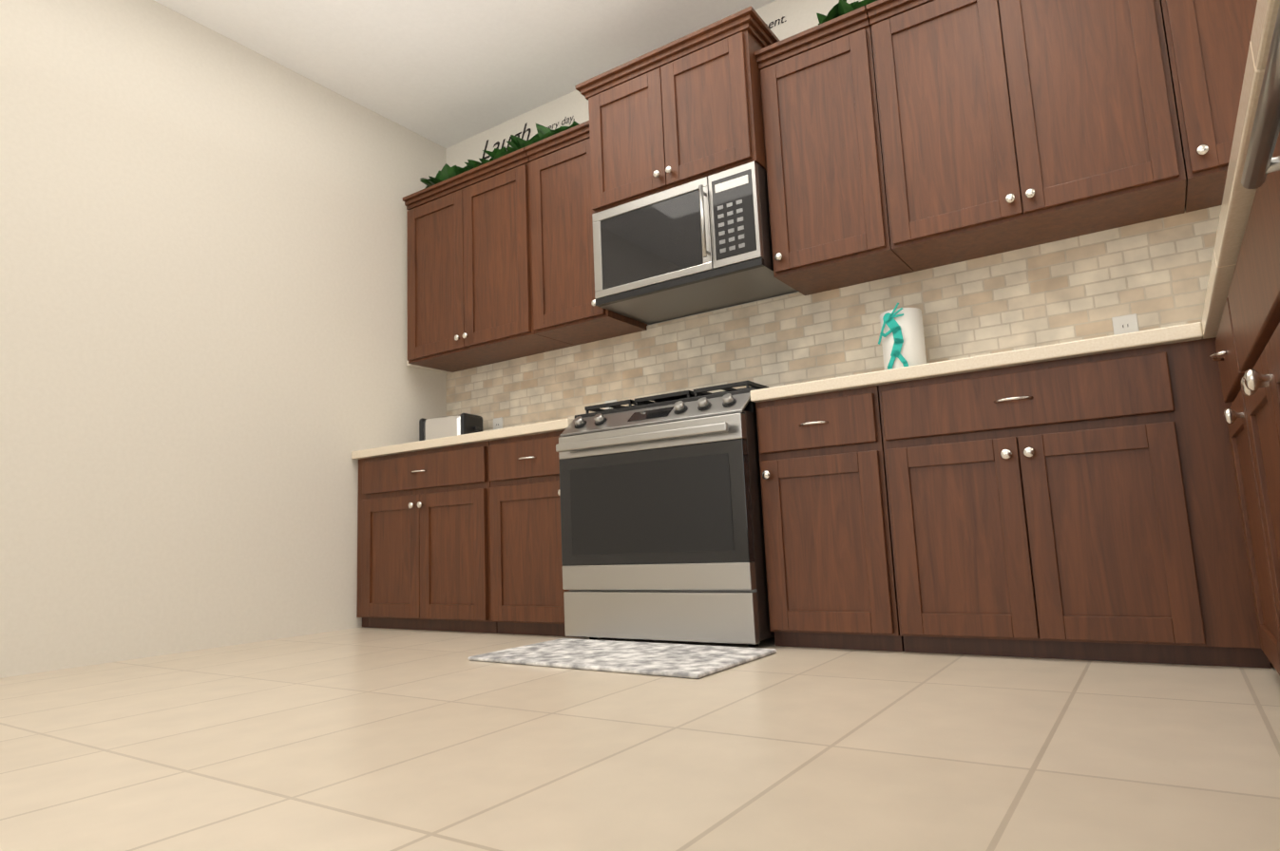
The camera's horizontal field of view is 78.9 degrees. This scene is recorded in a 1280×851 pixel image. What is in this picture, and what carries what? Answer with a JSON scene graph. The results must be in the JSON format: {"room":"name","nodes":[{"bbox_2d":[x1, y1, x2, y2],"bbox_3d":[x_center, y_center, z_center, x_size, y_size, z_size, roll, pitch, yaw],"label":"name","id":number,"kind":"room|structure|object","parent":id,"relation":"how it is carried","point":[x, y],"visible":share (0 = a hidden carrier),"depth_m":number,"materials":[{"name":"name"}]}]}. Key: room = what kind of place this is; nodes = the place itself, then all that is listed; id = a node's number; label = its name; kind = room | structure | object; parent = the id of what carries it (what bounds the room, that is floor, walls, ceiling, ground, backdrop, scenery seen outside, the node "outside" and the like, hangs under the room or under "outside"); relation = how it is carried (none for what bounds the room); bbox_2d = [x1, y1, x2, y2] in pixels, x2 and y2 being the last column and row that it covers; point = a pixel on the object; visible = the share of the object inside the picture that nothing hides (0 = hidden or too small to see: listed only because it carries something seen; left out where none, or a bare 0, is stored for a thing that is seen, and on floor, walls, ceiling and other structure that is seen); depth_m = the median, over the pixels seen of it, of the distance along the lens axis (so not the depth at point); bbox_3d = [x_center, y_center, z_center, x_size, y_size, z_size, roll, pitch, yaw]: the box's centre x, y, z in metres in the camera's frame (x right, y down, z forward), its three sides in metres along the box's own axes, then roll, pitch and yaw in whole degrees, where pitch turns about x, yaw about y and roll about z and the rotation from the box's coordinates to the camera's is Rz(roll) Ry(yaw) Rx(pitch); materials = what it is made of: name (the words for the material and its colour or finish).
{"room":"kitchen","nodes":[
{"label":"kitchen","id":0,"kind":"room"},
{"bbox_2d":[0,0,446,678],"bbox_3d":[-2.776,-0.567,2.311,0.200,2.790,6.000,-8,-10,33],"label":"wall","id":1,"kind":"structure","parent":0,"point":[209,380],"depth_m":3.33,"materials":[{"name":"paint"}]},
{"bbox_2d":[153,0,776,148],"bbox_3d":[0.660,-2.487,0.196,8.650,0.120,6.000,-8,-10,33],"label":"ceiling","id":2,"kind":"structure","parent":0,"point":[446,73],"depth_m":3.77,"materials":[{"name":"paint"}]},
{"bbox_2d":[0,627,1279,850],"bbox_3d":[0.784,0.391,-0.214,8.650,0.120,6.000,-8,-10,33],"label":"floor","id":3,"kind":"structure","parent":0,"point":[376,739],"depth_m":1.42,"materials":[{"name":"tile"}]},
{"bbox_2d":[356,437,503,633],"bbox_3d":[-0.843,0.560,3.886,1.007,0.840,0.628,-8,-10,33],"label":"base cabinet","id":4,"kind":"object","parent":3,"relation":"on","point":[429,519],"depth_m":3.60,"materials":[{"name":"brown wood"}]},
{"bbox_2d":[351,419,573,459],"bbox_3d":[-0.703,0.100,3.824,1.413,0.040,0.636,-8,-10,33],"label":"countertop","id":5,"kind":"structure","parent":4,"relation":"on","point":[539,428],"depth_m":3.51,"materials":[{"name":"beige stone"}]},
{"bbox_2d":[419,413,483,440],"bbox_3d":[-1.002,0.046,4.171,0.335,0.188,0.173,-6,-9,25],"label":"toaster","id":6,"kind":"object","parent":5,"relation":"on","point":[437,428],"visible":0.5,"depth_m":4.11,"materials":[{"name":"silver metal"}]},
{"bbox_2d":[499,429,583,637],"bbox_3d":[-0.293,0.483,3.517,0.483,0.840,0.620,-8,-10,33],"label":"base cabinet","id":7,"kind":"object","parent":3,"relation":"on","point":[531,591],"depth_m":3.27,"materials":[{"name":"brown wood"}]},
{"bbox_2d":[467,638,776,679],"bbox_3d":[-0.071,0.756,2.564,0.910,0.012,0.490,-8,-10,35],"label":"rug","id":8,"kind":"object","parent":3,"relation":"on","point":[680,660],"visible":1,"depth_m":2.48,"materials":[{"name":"grey fabric"}]},
{"bbox_2d":[555,381,774,647],"bbox_3d":[0.203,0.354,3.101,0.809,0.937,0.755,-8,-10,33],"label":"range","id":9,"kind":"object","parent":3,"relation":"on","point":[661,525],"visible":0.9,"depth_m":2.79,"materials":[{"name":"silver metal"}]},
{"bbox_2d":[755,380,929,653],"bbox_3d":[0.800,0.333,2.791,0.512,0.840,0.620,-8,-10,33],"label":"base cabinet","id":10,"kind":"object","parent":3,"relation":"on","point":[844,563],"depth_m":2.53,"materials":[{"name":"brown wood"}]},
{"bbox_2d":[902,342,1225,667],"bbox_3d":[1.241,0.273,2.499,0.866,0.840,0.620,-8,-10,33],"label":"base cabinet","id":11,"kind":"object","parent":3,"relation":"on","point":[1112,498],"depth_m":2.17,"materials":[{"name":"brown wood"}]},
{"bbox_2d":[749,322,1203,402],"bbox_3d":[1.097,-0.148,2.630,1.293,0.040,0.636,-8,-10,33],"label":"countertop","id":12,"kind":"structure","parent":11,"relation":"on","point":[1188,336],"depth_m":2.26,"materials":[{"name":"beige stone"}]},
{"bbox_2d":[878,302,926,369],"bbox_3d":[0.992,-0.285,2.926,0.174,0.323,0.174,-10,-11,41],"label":"paper towel","id":13,"kind":"object","parent":12,"relation":"on","point":[902,336],"visible":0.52,"depth_m":2.87,"materials":[{"name":"white paper"}]},
{"bbox_2d":[1206,364,1252,649],"bbox_3d":[1.927,0.174,2.017,0.600,0.840,0.654,-8,-10,33],"label":"base cabinet","id":14,"kind":"object","parent":3,"relation":"on","point":[1213,417],"depth_m":1.98,"materials":[{"name":"brown wood"}]},
{"bbox_2d":[1206,269,1279,675],"bbox_3d":[1.586,0.120,1.533,0.620,0.840,0.653,-8,-10,33],"label":"base cabinet","id":15,"kind":"object","parent":3,"relation":"on","point":[1243,344],"depth_m":1.53,"materials":[{"name":"brown wood"}]},
{"bbox_2d":[1195,0,1279,372],"bbox_3d":[1.320,-0.351,1.245,0.642,0.047,2.706,-8,-10,33],"label":"countertop","id":16,"kind":"structure","parent":15,"relation":"on","point":[1245,239],"depth_m":1.05,"materials":[{"name":"beige stone"}]},
{"bbox_2d":[1267,247,1279,342],"bbox_3d":[1.103,-0.261,0.953,0.420,0.218,0.804,-8,-10,33],"label":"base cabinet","id":17,"kind":"object","parent":16,"relation":"in","point":[1275,264],"depth_m":0.99,"materials":[{"name":"brown wood"}]},
{"bbox_2d":[1256,0,1279,262],"bbox_3d":[0.779,-0.012,0.346,0.622,0.835,0.643,-8,-10,33],"label":"dishwasher","id":18,"kind":"object","parent":3,"relation":"on","point":[1268,92],"depth_m":0.67,"materials":[{"name":"silver metal"}]},
{"bbox_2d":[445,0,862,325],"bbox_3d":[2.344,-0.777,2.380,8.250,2.790,0.200,-8,-10,33],"label":"wall","id":19,"kind":"structure","parent":0,"point":[800,16],"depth_m":4.23,"materials":[{"name":"paint"}]},
{"bbox_2d":[404,152,573,373],"bbox_3d":[-0.843,-0.821,4.213,0.962,0.903,0.347,-8,-10,33],"label":"upper cabinet","id":20,"kind":"object","parent":19,"relation":"attached to","point":[469,286],"depth_m":4.05,"materials":[{"name":"brown wood"}]},
{"bbox_2d":[420,120,578,188],"bbox_3d":[-0.694,-1.412,4.139,1.132,0.146,0.348,-8,-10,33],"label":"ivy garland","id":21,"kind":"object","parent":20,"relation":"on","point":[448,171],"visible":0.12,"depth_m":4.03,"materials":[{"name":"green plant"}]},
{"bbox_2d":[481,122,530,159],"bbox_3d":[-0.772,-1.612,4.465,0.386,0.150,0.001,-8,-10,33],"label":"decal","id":22,"kind":"object","parent":19,"relation":"attached to","point":[498,143],"visible":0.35,"depth_m":4.45,"materials":[{"name":"black"}]},
{"bbox_2d":[548,116,574,129],"bbox_3d":[-0.454,-1.643,4.252,0.246,0.057,0.001,-8,-10,33],"label":"decal","id":23,"kind":"object","parent":19,"relation":"attached to","point":[562,123],"visible":0.75,"depth_m":4.22,"materials":[{"name":"black"}]},
{"bbox_2d":[528,129,647,345],"bbox_3d":[-0.262,-0.901,3.828,0.443,0.903,0.347,-8,-10,33],"label":"upper cabinet","id":24,"kind":"object","parent":19,"relation":"attached to","point":[558,226],"depth_m":3.72,"materials":[{"name":"brown wood"}]},
{"bbox_2d":[581,45,687,216],"bbox_3d":[0.092,-1.250,3.572,0.499,0.581,0.438,-8,-10,33],"label":"upper cabinet","id":25,"kind":"object","parent":19,"relation":"attached to","point":[633,136],"depth_m":3.40,"materials":[{"name":"brown wood"}]},
{"bbox_2d":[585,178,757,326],"bbox_3d":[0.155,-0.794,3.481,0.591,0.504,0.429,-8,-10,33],"label":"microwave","id":26,"kind":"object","parent":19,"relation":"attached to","point":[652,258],"depth_m":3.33,"materials":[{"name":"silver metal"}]},
{"bbox_2d":[592,160,804,324],"bbox_3d":[0.232,-0.767,3.401,0.802,0.424,0.470,-8,-10,33],"label":"microwave","id":27,"kind":"object","parent":19,"relation":"attached to","point":[700,242],"depth_m":3.25,"materials":[{"name":"silver metal"}]},
{"bbox_2d":[680,15,775,182],"bbox_3d":[0.414,-1.294,3.358,0.343,0.581,0.438,-8,-10,33],"label":"upper cabinet","id":28,"kind":"object","parent":19,"relation":"attached to","point":[743,156],"depth_m":3.16,"materials":[{"name":"brown wood"}]},
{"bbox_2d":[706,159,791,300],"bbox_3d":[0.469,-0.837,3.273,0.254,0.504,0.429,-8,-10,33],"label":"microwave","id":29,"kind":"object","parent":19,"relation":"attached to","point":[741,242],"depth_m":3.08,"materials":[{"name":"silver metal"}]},
{"bbox_2d":[765,16,786,28],"bbox_3d":[0.507,-1.815,3.619,0.372,0.048,0.001,-8,-10,33],"label":"decal","id":30,"kind":"object","parent":19,"relation":"attached to","point":[775,22],"visible":0.31,"depth_m":3.55,"materials":[{"name":"black"}]},
{"bbox_2d":[446,205,1222,431],"bbox_3d":[0.609,-0.303,3.375,4.175,0.520,0.012,-8,-10,33],"label":"backsplash","id":31,"kind":"structure","parent":19,"relation":"attached to","point":[1154,274],"depth_m":3.15,"materials":[{"name":"tile"}]},
{"bbox_2d":[493,417,502,429],"bbox_3d":[-0.780,0.016,4.270,0.072,0.116,0.007,-8,-10,33],"label":"wall outlet","id":32,"kind":"object","parent":31,"relation":"attached to","point":[497,423],"visible":0.54,"depth_m":4.27,"materials":[{"name":"white plastic"}]},
{"bbox_2d":[605,400,616,409],"bbox_3d":[-0.154,-0.039,3.823,0.072,0.178,0.053,-8,-10,33],"label":"wall outlet","id":33,"kind":"object","parent":31,"relation":"attached to","point":[611,401],"visible":0.08,"depth_m":3.85,"materials":[{"name":"white plastic"}]},
{"bbox_2d":[1111,313,1138,335],"bbox_3d":[1.658,-0.320,2.653,0.072,0.116,0.007,-8,-10,33],"label":"wall outlet","id":34,"kind":"object","parent":31,"relation":"attached to","point":[1124,324],"visible":0.48,"depth_m":2.65,"materials":[{"name":"white plastic"}]},
{"bbox_2d":[760,3,935,295],"bbox_3d":[0.817,-1.049,3.112,0.536,0.903,0.347,-8,-10,33],"label":"upper cabinet","id":35,"kind":"object","parent":19,"relation":"attached to","point":[836,168],"depth_m":2.97,"materials":[{"name":"brown wood"}]},
{"bbox_2d":[816,0,877,24],"bbox_3d":[1.378,-1.696,2.745,1.566,0.140,0.326,-8,-10,33],"label":"ivy garland","id":36,"kind":"object","parent":35,"relation":"on","point":[841,8],"visible":0.12,"depth_m":3.02,"materials":[{"name":"green plant"}]},
{"bbox_2d":[893,0,1227,267],"bbox_3d":[1.341,-1.121,2.765,1.040,0.903,0.347,-8,-10,33],"label":"upper cabinet","id":37,"kind":"object","parent":19,"relation":"attached to","point":[1028,123],"depth_m":2.57,"materials":[{"name":"brown wood"}]},
{"bbox_2d":[1201,0,1257,205],"bbox_3d":[1.965,-1.207,2.350,0.629,0.903,0.347,-8,-10,33],"label":"upper cabinet","id":38,"kind":"object","parent":19,"relation":"attached to","point":[1229,24],"depth_m":2.29,"materials":[{"name":"brown wood"}]}
]}

